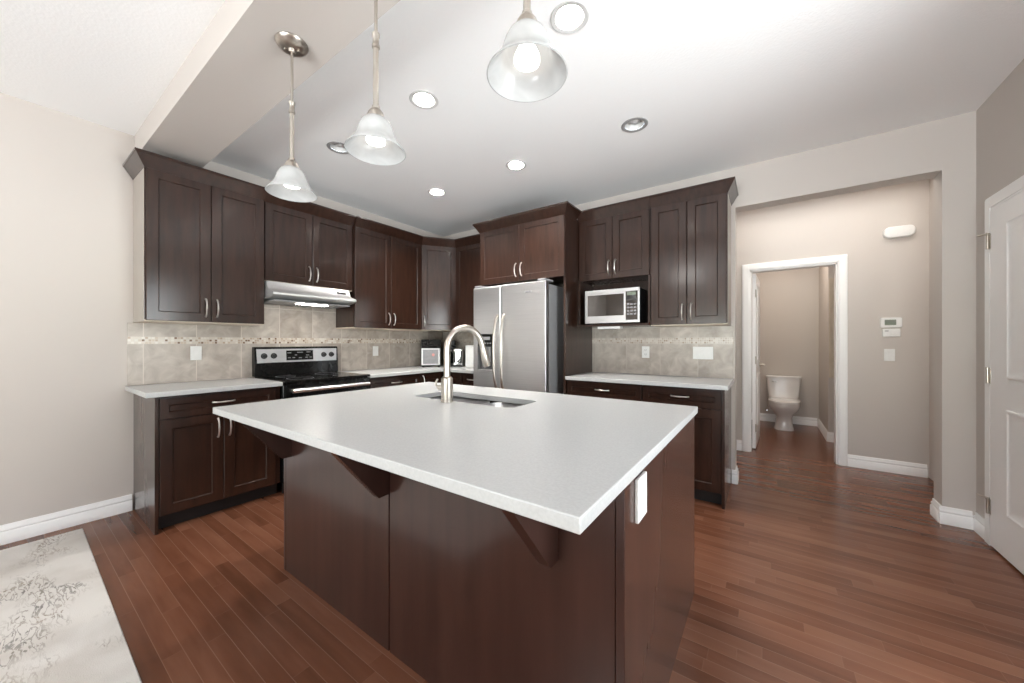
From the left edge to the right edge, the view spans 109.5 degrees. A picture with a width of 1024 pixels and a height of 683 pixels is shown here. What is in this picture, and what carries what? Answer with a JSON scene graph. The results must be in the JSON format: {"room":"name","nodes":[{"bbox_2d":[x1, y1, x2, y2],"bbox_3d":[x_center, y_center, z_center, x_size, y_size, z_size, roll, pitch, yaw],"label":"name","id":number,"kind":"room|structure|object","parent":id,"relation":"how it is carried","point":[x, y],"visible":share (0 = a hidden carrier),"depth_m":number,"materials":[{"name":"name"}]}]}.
{"room":"kitchen","nodes":[
{"label":"kitchen","id":0,"kind":"room"},
{"bbox_2d":[0,92,442,524],"bbox_3d":[-3.246,-0.144,2.184,0.150,2.770,7.600,0,0,35],"label":"wall","id":1,"kind":"structure","parent":0,"point":[66,191],"depth_m":2.42,"materials":[{"name":"grey paint"}]},
{"bbox_2d":[0,494,131,545],"bbox_3d":[-4.021,1.182,0.933,0.018,0.118,4.242,0,0,35],"label":"baseboard","id":2,"kind":"structure","parent":1,"relation":"attached to","point":[35,526],"depth_m":2.40,"materials":[{"name":"white paint"}]},
{"bbox_2d":[122,147,266,325],"bbox_3d":[-2.444,-0.719,2.838,0.412,1.149,0.784,0,0,35],"label":"upper cabinet","id":3,"kind":"object","parent":1,"relation":"attached to","point":[198,232],"visible":0.99,"depth_m":2.70,"materials":[{"name":"brown wood"}]},
{"bbox_2d":[127,304,442,385],"bbox_3d":[-1.911,-0.100,3.945,0.011,0.839,3.163,0,0,35],"label":"tile backsplash","id":4,"kind":"structure","parent":1,"relation":"attached to","point":[156,353],"depth_m":3.26,"materials":[{"name":"tile"}]},
{"bbox_2d":[190,346,201,359],"bbox_3d":[-2.589,0.091,2.965,0.010,0.115,0.072,0,0,35],"label":"wall outlet","id":5,"kind":"object","parent":4,"relation":"attached to","point":[195,351],"visible":1,"depth_m":2.96,"materials":[{"name":"white plastic"}]},
{"bbox_2d":[373,346,377,355],"bbox_3d":[-1.631,0.108,4.330,0.010,0.115,0.072,0,0,35],"label":"wall outlet","id":6,"kind":"object","parent":4,"relation":"attached to","point":[375,348],"visible":1,"depth_m":4.32,"materials":[{"name":"white plastic"}]},
{"bbox_2d":[264,192,355,291],"bbox_3d":[-1.994,-0.908,3.498,0.388,0.769,0.812,0,0,35],"label":"upper cabinet","id":7,"kind":"object","parent":1,"relation":"attached to","point":[306,243],"visible":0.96,"depth_m":3.37,"materials":[{"name":"brown wood"}]},
{"bbox_2d":[264,281,355,308],"bbox_3d":[-1.961,-0.432,3.438,0.486,0.180,0.744,0,0,35],"label":"range hood","id":8,"kind":"object","parent":7,"relation":"attached to","point":[275,293],"visible":0.87,"depth_m":3.29,"materials":[{"name":"metal"}]},
{"bbox_2d":[297,303,327,306],"bbox_3d":[-1.860,-0.345,3.368,0.075,0.006,0.260,0,0,35],"label":"light","id":9,"kind":"object","parent":8,"relation":"on","point":[311,304],"depth_m":3.36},
{"bbox_2d":[336,216,422,330],"bbox_3d":[-1.492,-0.719,4.192,0.410,1.149,0.898,0,0,35],"label":"upper cabinet","id":10,"kind":"object","parent":1,"relation":"attached to","point":[386,259],"visible":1,"depth_m":4.02,"materials":[{"name":"brown wood"}]},
{"bbox_2d":[417,236,466,331],"bbox_3d":[-0.949,-0.719,4.760,0.651,1.149,0.742,0,0,35],"label":"upper cabinet","id":11,"kind":"object","parent":1,"relation":"attached to","point":[438,255],"visible":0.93,"depth_m":4.54,"materials":[{"name":"brown wood"}]},
{"bbox_2d":[0,0,1023,236],"bbox_3d":[0.268,-1.529,1.795,6.350,0.001,11.000,0,0,35],"label":"ceiling","id":12,"kind":"structure","parent":0,"point":[718,85],"depth_m":2.15,"materials":[{"name":"white paint"}]},
{"bbox_2d":[134,0,399,167],"bbox_3d":[-0.670,-1.454,1.393,4.976,0.190,0.335,0,0,35],"label":"beam","id":13,"kind":"structure","parent":12,"relation":"attached to","point":[236,72],"depth_m":1.82,"materials":[{"name":"grey paint"}]},
{"bbox_2d":[265,31,316,201],"bbox_3d":[-1.002,-1.016,1.648,0.205,0.684,0.205,0,0,35],"label":"pendant light","id":14,"kind":"object","parent":13,"relation":"hanging from","point":[290,183],"visible":1,"depth_m":1.64,"materials":[{"name":"white glass"}]},
{"bbox_2d":[344,0,405,165],"bbox_3d":[-0.483,-1.016,1.283,0.205,0.684,0.205,0,0,35],"label":"pendant light","id":15,"kind":"object","parent":13,"relation":"hanging from","point":[373,141],"visible":1,"depth_m":1.28,"materials":[{"name":"white glass"}]},
{"bbox_2d":[487,0,567,101],"bbox_3d":[0.038,-1.016,0.918,0.205,0.684,0.205,0,0,35],"label":"pendant light","id":16,"kind":"object","parent":13,"relation":"hanging from","point":[527,67],"visible":1,"depth_m":0.94,"materials":[{"name":"white glass"}]},
{"bbox_2d":[327,142,348,153],"bbox_3d":[-1.358,-1.582,2.847,0.180,0.118,0.180,0,0,35],"label":"recessed light","id":17,"kind":"object","parent":12,"relation":"in","point":[335,147],"visible":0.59,"depth_m":2.87,"materials":[{"name":"white paint"}]},
{"bbox_2d":[409,90,437,108],"bbox_3d":[-0.556,-1.582,2.284,0.180,0.118,0.180,0,0,35],"label":"recessed light","id":18,"kind":"object","parent":12,"relation":"in","point":[422,99],"visible":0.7,"depth_m":2.32,"materials":[{"name":"white paint"}]},
{"bbox_2d":[428,188,445,195],"bbox_3d":[-0.766,-1.582,3.690,0.180,0.118,0.180,0,0,35],"label":"recessed light","id":19,"kind":"object","parent":12,"relation":"in","point":[434,191],"visible":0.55,"depth_m":3.73,"materials":[{"name":"white paint"}]},
{"bbox_2d":[506,160,525,169],"bbox_3d":[0.036,-1.582,3.127,0.180,0.118,0.180,0,0,35],"label":"recessed light","id":20,"kind":"object","parent":12,"relation":"in","point":[519,164],"visible":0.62,"depth_m":3.17,"materials":[{"name":"white paint"}]},
{"bbox_2d":[550,0,588,33],"bbox_3d":[0.271,-1.582,1.704,0.180,0.118,0.180,0,0,35],"label":"recessed light","id":21,"kind":"object","parent":12,"relation":"in","point":[568,14],"visible":0.99,"depth_m":1.74,"materials":[{"name":"white paint"}]},
{"bbox_2d":[621,117,647,132],"bbox_3d":[0.862,-1.582,2.547,0.180,0.118,0.180,0,0,35],"label":"recessed light","id":22,"kind":"object","parent":12,"relation":"in","point":[632,125],"visible":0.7,"depth_m":2.57,"materials":[{"name":"white paint"}]},
{"bbox_2d":[0,421,1023,682],"bbox_3d":[0.268,1.271,1.795,6.350,0.060,11.000,0,0,35],"label":"floor","id":23,"kind":"structure","parent":0,"point":[813,568],"depth_m":1.77,"materials":[{"name":"brown wood"}]},
{"bbox_2d":[0,528,141,682],"bbox_3d":[-2.436,1.236,0.992,2.300,0.010,1.800,0,0,36],"label":"area rug","id":24,"kind":"object","parent":23,"relation":"on","point":[59,623],"visible":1,"depth_m":1.61,"materials":[{"name":"beige fabric"}]},
{"bbox_2d":[133,386,279,534],"bbox_3d":[-2.321,0.798,2.793,0.662,0.886,0.740,0,0,35],"label":"base cabinet","id":25,"kind":"object","parent":23,"relation":"on","point":[190,461],"visible":0.91,"depth_m":2.53,"materials":[{"name":"brown wood"}]},
{"bbox_2d":[125,377,282,397],"bbox_3d":[-2.333,0.338,2.775,0.644,0.033,0.787,0,0,35],"label":"countertop","id":26,"kind":"structure","parent":25,"relation":"on","point":[208,386],"depth_m":2.61,"materials":[{"name":"white stone"}]},
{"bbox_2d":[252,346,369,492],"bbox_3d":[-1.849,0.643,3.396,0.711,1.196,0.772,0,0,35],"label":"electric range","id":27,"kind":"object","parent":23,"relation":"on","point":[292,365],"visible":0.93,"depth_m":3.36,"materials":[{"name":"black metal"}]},
{"bbox_2d":[255,372,369,382],"bbox_3d":[-1.853,0.326,3.400,0.600,0.019,0.768,0,0,35],"label":"cooktop","id":28,"kind":"object","parent":27,"relation":"in","point":[286,377],"depth_m":3.31,"materials":[{"name":"black ceramic"}]},
{"bbox_2d":[370,374,419,388],"bbox_3d":[-1.468,0.798,4.008,0.662,0.886,0.651,0,0,35],"label":"base cabinet","id":29,"kind":"object","parent":23,"relation":"on","point":[377,382],"visible":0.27,"depth_m":3.82,"materials":[{"name":"brown wood"}]},
{"bbox_2d":[419,372,462,384],"bbox_3d":[-0.885,0.798,4.584,0.957,0.886,0.957,0,0,35],"label":"base cabinet","id":30,"kind":"object","parent":23,"relation":"on","point":[424,377],"visible":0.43,"depth_m":4.24,"materials":[{"name":"brown wood"}]},
{"bbox_2d":[337,364,473,377],"bbox_3d":[-0.952,0.338,4.225,1.239,0.033,1.601,0,0,35],"label":"countertop","id":31,"kind":"structure","parent":30,"relation":"on","point":[382,372],"depth_m":4.09,"materials":[{"name":"white stone"}]},
{"bbox_2d":[421,339,440,366],"bbox_3d":[-1.062,0.143,4.754,0.250,0.355,0.260,0,0,-11],"label":"air fryer oven","id":32,"kind":"object","parent":31,"relation":"on","point":[430,348],"visible":1,"depth_m":4.65,"materials":[{"name":"black plastic"}]},
{"bbox_2d":[444,340,455,365],"bbox_3d":[-0.848,0.148,4.937,0.157,0.345,0.195,0,0,-5],"label":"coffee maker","id":33,"kind":"object","parent":31,"relation":"on","point":[453,343],"visible":0.38,"depth_m":4.86,"materials":[{"name":"black plastic"}]},
{"bbox_2d":[453,348,464,366],"bbox_3d":[-0.691,0.197,4.735,0.132,0.246,0.253,0,0,1],"label":"toaster","id":34,"kind":"object","parent":31,"relation":"on","point":[458,353],"visible":0.97,"depth_m":4.63,"materials":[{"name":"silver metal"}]},
{"bbox_2d":[465,345,473,366],"bbox_3d":[-0.532,0.181,4.677,0.115,0.278,0.153,0,0,5],"label":"canister","id":35,"kind":"object","parent":31,"relation":"on","point":[469,350],"visible":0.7,"depth_m":4.60,"materials":[{"name":"white ceramic"}]},
{"bbox_2d":[241,396,693,682],"bbox_3d":[-0.233,0.797,1.796,1.868,0.886,1.357,0,0,35],"label":"kitchen island","id":36,"kind":"object","parent":23,"relation":"on","point":[457,588],"visible":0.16,"depth_m":1.24,"materials":[{"name":"brown wood"}]},
{"bbox_2d":[213,382,697,534],"bbox_3d":[-0.275,0.337,1.791,1.953,0.032,1.394,0,0,35],"label":"island countertop","id":37,"kind":"structure","parent":36,"relation":"on","point":[557,460],"depth_m":1.20,"materials":[{"name":"white stone"}]},
{"bbox_2d":[435,325,490,402],"bbox_3d":[-0.255,0.112,2.017,0.334,0.417,0.091,0,0,-34],"label":"faucet","id":38,"kind":"object","parent":37,"relation":"on","point":[446,387],"visible":1,"depth_m":1.94,"materials":[{"name":"silver metal"}]},
{"bbox_2d":[432,396,521,407],"bbox_3d":[-0.226,0.445,2.071,0.741,0.180,0.291,0,0,35],"label":"sink","id":39,"kind":"object","parent":37,"relation":"in","point":[457,399],"visible":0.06,"depth_m":2.21,"materials":[{"name":"metal"}]},
{"bbox_2d":[635,471,646,523],"bbox_3d":[0.360,0.429,1.003,0.014,0.118,0.085,0,0,35],"label":"wall outlet","id":40,"kind":"object","parent":36,"relation":"attached to","point":[641,480],"visible":1,"depth_m":0.99,"materials":[{"name":"white plastic"}]},
{"bbox_2d":[641,483,645,510],"bbox_3d":[0.364,0.429,1.000,0.003,0.068,0.034,0,0,35],"label":"socket","id":41,"kind":"object","parent":40,"relation":"attached to","point":[643,485],"depth_m":0.99,"materials":[{"name":"white plastic"}]},
{"bbox_2d":[463,373,473,385],"bbox_3d":[-0.288,0.798,4.344,0.289,0.886,0.662,0,0,35],"label":"base cabinet","id":42,"kind":"object","parent":23,"relation":"on","point":[468,378],"visible":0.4,"depth_m":4.13,"materials":[{"name":"brown wood"}]},
{"bbox_2d":[474,278,563,393],"bbox_3d":[0.147,0.312,3.892,0.890,1.818,0.845,0,0,35],"label":"refrigerator","id":43,"kind":"object","parent":23,"relation":"on","point":[520,325],"visible":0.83,"depth_m":3.55,"materials":[{"name":"grey metal"}]},
{"bbox_2d":[473,201,591,394],"bbox_3d":[0.243,-0.026,3.939,1.150,2.534,0.717,0,0,35],"label":"surround","id":44,"kind":"object","parent":23,"relation":"on","point":[543,242],"visible":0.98,"depth_m":3.60,"materials":[{"name":"brown wood"}]},
{"bbox_2d":[567,380,642,401],"bbox_3d":[0.968,0.798,3.462,0.694,0.886,0.662,0,0,35],"label":"base cabinet","id":45,"kind":"object","parent":23,"relation":"on","point":[634,392],"visible":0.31,"depth_m":3.20,"materials":[{"name":"brown wood"}]},
{"bbox_2d":[565,372,733,389],"bbox_3d":[1.224,0.338,3.283,1.318,0.033,0.644,0,0,35],"label":"countertop","id":46,"kind":"structure","parent":45,"relation":"on","point":[625,378],"depth_m":3.10,"materials":[{"name":"white stone"}]},
{"bbox_2d":[643,385,730,509],"bbox_3d":[1.499,0.798,3.090,0.598,0.886,0.662,0,0,35],"label":"base cabinet","id":47,"kind":"object","parent":23,"relation":"on","point":[712,422],"visible":0.49,"depth_m":2.77,"materials":[{"name":"brown wood"}]},
{"bbox_2d":[766,374,801,430],"bbox_3d":[3.953,0.872,5.262,0.432,0.737,0.704,0,0,35],"label":"toilet","id":48,"kind":"object","parent":23,"relation":"on","point":[783,390],"visible":1,"depth_m":5.27,"materials":[{"name":"white ceramic"}]},
{"bbox_2d":[443,111,975,517],"bbox_3d":[1.016,-0.144,3.927,5.126,2.770,0.150,0,0,35],"label":"wall","id":49,"kind":"structure","parent":0,"point":[943,150],"depth_m":2.51,"materials":[{"name":"grey paint"}]},
{"bbox_2d":[443,332,473,364],"bbox_3d":[-0.489,0.089,4.884,1.238,0.462,0.011,0,0,35],"label":"tile backsplash","id":50,"kind":"structure","parent":49,"relation":"attached to","point":[462,339],"depth_m":5.02,"materials":[{"name":"tile"}]},
{"bbox_2d":[455,234,479,326],"bbox_3d":[-0.367,-0.719,4.553,0.662,1.149,0.410,0,0,35],"label":"upper cabinet","id":51,"kind":"object","parent":49,"relation":"attached to","point":[467,248],"visible":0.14,"depth_m":4.51,"materials":[{"name":"brown wood"}]},
{"bbox_2d":[577,196,653,327],"bbox_3d":[1.040,-0.721,3.566,0.694,1.144,0.412,0,0,35],"label":"upper cabinet","id":52,"kind":"object","parent":49,"relation":"attached to","point":[615,239],"visible":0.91,"depth_m":3.45,"materials":[{"name":"brown wood"}]},
{"bbox_2d":[598,326,622,328],"bbox_3d":[0.940,-0.136,3.467,0.220,0.022,0.090,0,0,35],"label":"light","id":53,"kind":"object","parent":52,"relation":"attached to","point":[609,327],"visible":1,"depth_m":3.41,"materials":[{"name":"white plastic"}]},
{"bbox_2d":[577,323,653,327],"bbox_3d":[1.044,-0.160,3.573,0.692,0.021,0.395,0,0,35],"label":"shelf","id":54,"kind":"object","parent":52,"relation":"attached to","point":[583,325],"depth_m":3.47,"materials":[{"name":"brown wood"}]},
{"bbox_2d":[585,287,647,324],"bbox_3d":[1.027,-0.334,3.530,0.524,0.324,0.366,0,0,35],"label":"microwave oven","id":55,"kind":"object","parent":52,"relation":"on","point":[620,305],"visible":0.87,"depth_m":3.37,"materials":[{"name":"silver metal"}]},
{"bbox_2d":[592,326,733,377],"bbox_3d":[1.409,0.089,3.552,1.310,0.462,0.011,0,0,35],"label":"tile backsplash","id":56,"kind":"structure","parent":49,"relation":"attached to","point":[670,348],"depth_m":3.50,"materials":[{"name":"tile"}]},
{"bbox_2d":[642,346,648,357],"bbox_3d":[1.329,0.100,3.598,0.072,0.115,0.011,0,0,35],"label":"wall outlet","id":57,"kind":"object","parent":56,"relation":"attached to","point":[645,349],"visible":1,"depth_m":3.60,"materials":[{"name":"white plastic"}]},
{"bbox_2d":[693,347,712,358],"bbox_3d":[1.745,0.100,3.306,0.165,0.115,0.010,0,0,35],"label":"light switch","id":58,"kind":"object","parent":56,"relation":"attached to","point":[698,352],"visible":1,"depth_m":3.30,"materials":[{"name":"white plastic"}]},
{"bbox_2d":[649,176,737,326],"bbox_3d":[1.592,-0.719,3.178,0.653,1.149,0.412,0,0,35],"label":"upper cabinet","id":59,"kind":"object","parent":49,"relation":"attached to","point":[691,226],"visible":1,"depth_m":3.05,"materials":[{"name":"brown wood"}]},
{"bbox_2d":[732,470,736,483],"bbox_3d":[1.949,1.182,3.169,0.040,0.118,0.018,0,0,35],"label":"baseboard","id":60,"kind":"structure","parent":49,"relation":"attached to","point":[734,477],"depth_m":3.17,"materials":[{"name":"white paint"}]},
{"bbox_2d":[735,466,738,483],"bbox_3d":[2.007,1.182,3.224,0.018,0.118,0.162,0,0,35],"label":"baseboard","id":61,"kind":"object","parent":49,"relation":"attached to","point":[737,475],"visible":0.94,"depth_m":3.20,"materials":[{"name":"white paint"}]},
{"bbox_2d":[930,498,941,521],"bbox_3d":[2.982,1.182,2.546,0.018,0.118,0.151,0,0,35],"label":"baseboard","id":62,"kind":"object","parent":49,"relation":"attached to","point":[934,506],"visible":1,"depth_m":2.54,"materials":[{"name":"white paint"}]},
{"bbox_2d":[939,505,972,529],"bbox_3d":[2.990,1.182,2.438,0.148,0.118,0.018,0,0,35],"label":"baseboard","id":63,"kind":"structure","parent":49,"relation":"attached to","point":[961,518],"depth_m":2.43,"materials":[{"name":"white paint"}]},
{"bbox_2d":[753,268,818,419],"bbox_3d":[4.129,-0.144,5.670,1.320,2.770,0.120,0,0,35],"label":"wall","id":64,"kind":"structure","parent":0,"point":[789,299],"depth_m":5.51,"materials":[{"name":"grey paint"}]},
{"bbox_2d":[760,413,817,425],"bbox_3d":[4.023,1.182,5.659,1.159,0.118,0.018,0,0,35],"label":"baseboard","id":65,"kind":"structure","parent":64,"relation":"attached to","point":[809,421],"depth_m":5.46,"materials":[{"name":"white paint"}]},
{"bbox_2d":[819,266,833,432],"bbox_3d":[4.291,-0.144,4.878,0.145,2.770,0.990,0,0,35],"label":"wall","id":66,"kind":"structure","parent":0,"point":[826,384],"depth_m":4.73,"materials":[{"name":"grey paint"}]},
{"bbox_2d":[817,419,827,440],"bbox_3d":[4.214,1.182,4.911,0.018,0.118,0.985,0,0,35],"label":"baseboard","id":67,"kind":"structure","parent":66,"relation":"attached to","point":[823,430],"depth_m":4.85,"materials":[{"name":"white paint"}]},
{"bbox_2d":[827,432,833,441],"bbox_3d":[3.987,1.182,4.475,0.140,0.118,0.018,0,0,35],"label":"baseboard","id":68,"kind":"structure","parent":66,"relation":"attached to","point":[830,438],"depth_m":4.49,"materials":[{"name":"white paint"}]},
{"bbox_2d":[829,278,833,377],"bbox_3d":[3.966,-0.174,4.482,0.062,1.230,0.025,0,0,35],"label":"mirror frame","id":69,"kind":"object","parent":66,"relation":"attached to","point":[831,280],"visible":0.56,"depth_m":4.48,"materials":[{"name":"wood"}]},
{"bbox_2d":[737,179,928,477],"bbox_3d":[2.737,-0.144,4.139,3.000,2.770,0.125,0,0,35],"label":"wall","id":70,"kind":"structure","parent":0,"point":[888,401],"depth_m":3.52,"materials":[{"name":"grey paint"}]},
{"bbox_2d":[737,440,741,450],"bbox_3d":[2.095,1.182,4.502,1.292,0.118,0.018,0,0,35],"label":"baseboard","id":71,"kind":"structure","parent":70,"relation":"attached to","point":[739,442],"depth_m":4.14,"materials":[{"name":"white paint"}]},
{"bbox_2d":[752,274,764,448],"bbox_3d":[3.037,0.221,4.444,0.096,2.020,0.730,0,0,38],"label":"door","id":72,"kind":"structure","parent":70,"relation":"in","point":[756,364],"depth_m":4.19,"materials":[{"name":"white paint"}]},
{"bbox_2d":[742,254,847,465],"bbox_3d":[3.025,0.181,3.922,0.890,2.120,0.149,0,0,35],"label":"trim","id":73,"kind":"structure","parent":70,"relation":"attached to","point":[840,262],"depth_m":3.74,"materials":[{"name":"white paint"}]},
{"bbox_2d":[848,454,927,477],"bbox_3d":[3.577,1.182,3.462,0.538,0.118,0.018,0,0,35],"label":"baseboard","id":74,"kind":"structure","parent":70,"relation":"attached to","point":[878,464],"depth_m":3.44,"materials":[{"name":"white paint"}]},
{"bbox_2d":[884,349,894,360],"bbox_3d":[3.600,0.124,3.450,0.074,0.115,0.010,0,0,35],"label":"light switch","id":75,"kind":"object","parent":70,"relation":"attached to","point":[889,354],"visible":1,"depth_m":3.45,"materials":[{"name":"white plastic"}]},
{"bbox_2d":[882,329,899,336],"bbox_3d":[3.603,-0.089,3.436,0.120,0.076,0.031,0,0,35],"label":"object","id":76,"kind":"object","parent":70,"relation":"attached to","point":[885,332],"visible":1,"depth_m":3.43,"materials":[{"name":"white plastic"}]},
{"bbox_2d":[880,317,901,327],"bbox_3d":[3.602,-0.184,3.438,0.146,0.096,0.028,0,0,35],"label":"thermostat","id":77,"kind":"object","parent":70,"relation":"attached to","point":[895,322],"visible":1,"depth_m":3.43,"materials":[{"name":"white plastic"}]},
{"bbox_2d":[883,225,915,238],"bbox_3d":[3.639,-1.037,3.401,0.210,0.104,0.048,0,0,35],"label":"door chime","id":78,"kind":"object","parent":70,"relation":"attached to","point":[904,230],"visible":1,"depth_m":3.38,"materials":[{"name":"white plastic"}]},
{"bbox_2d":[891,227,908,233],"bbox_3d":[3.625,-1.038,3.382,0.120,0.047,0.001,0,0,35],"label":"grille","id":79,"kind":"object","parent":78,"relation":"attached to","point":[894,230],"depth_m":3.38,"materials":[{"name":"white plastic"}]},
{"bbox_2d":[929,178,933,480],"bbox_3d":[3.578,-0.144,2.847,0.140,2.770,1.025,0,0,35],"label":"wall","id":80,"kind":"structure","parent":0,"point":[931,181],"depth_m":3.26,"materials":[{"name":"grey paint"}]},
{"bbox_2d":[976,59,1023,518],"bbox_3d":[0.999,-0.144,-0.673,0.130,2.770,7.400,0,0,35],"label":"wall","id":81,"kind":"structure","parent":0,"point":[1000,119],"depth_m":2.28,"materials":[{"name":"grey paint"}]},
{"bbox_2d":[973,512,984,539],"bbox_3d":[3.012,1.182,2.326,0.018,0.118,0.167,0,0,35],"label":"baseboard","id":82,"kind":"structure","parent":81,"relation":"attached to","point":[978,520],"depth_m":2.33,"materials":[{"name":"white paint"}]},
{"bbox_2d":[976,191,1023,574],"bbox_3d":[2.664,0.215,1.900,0.096,2.028,0.858,0,0,35],"label":"door","id":83,"kind":"structure","parent":81,"relation":"in","point":[1005,239],"depth_m":2.02,"materials":[{"name":"white paint"}]},
{"bbox_2d":[985,175,1023,545],"bbox_3d":[2.679,0.176,1.856,0.024,2.130,0.980,0,0,35],"label":"trim","id":84,"kind":"structure","parent":81,"relation":"attached to","point":[1016,187],"depth_m":2.21,"materials":[{"name":"white paint"}]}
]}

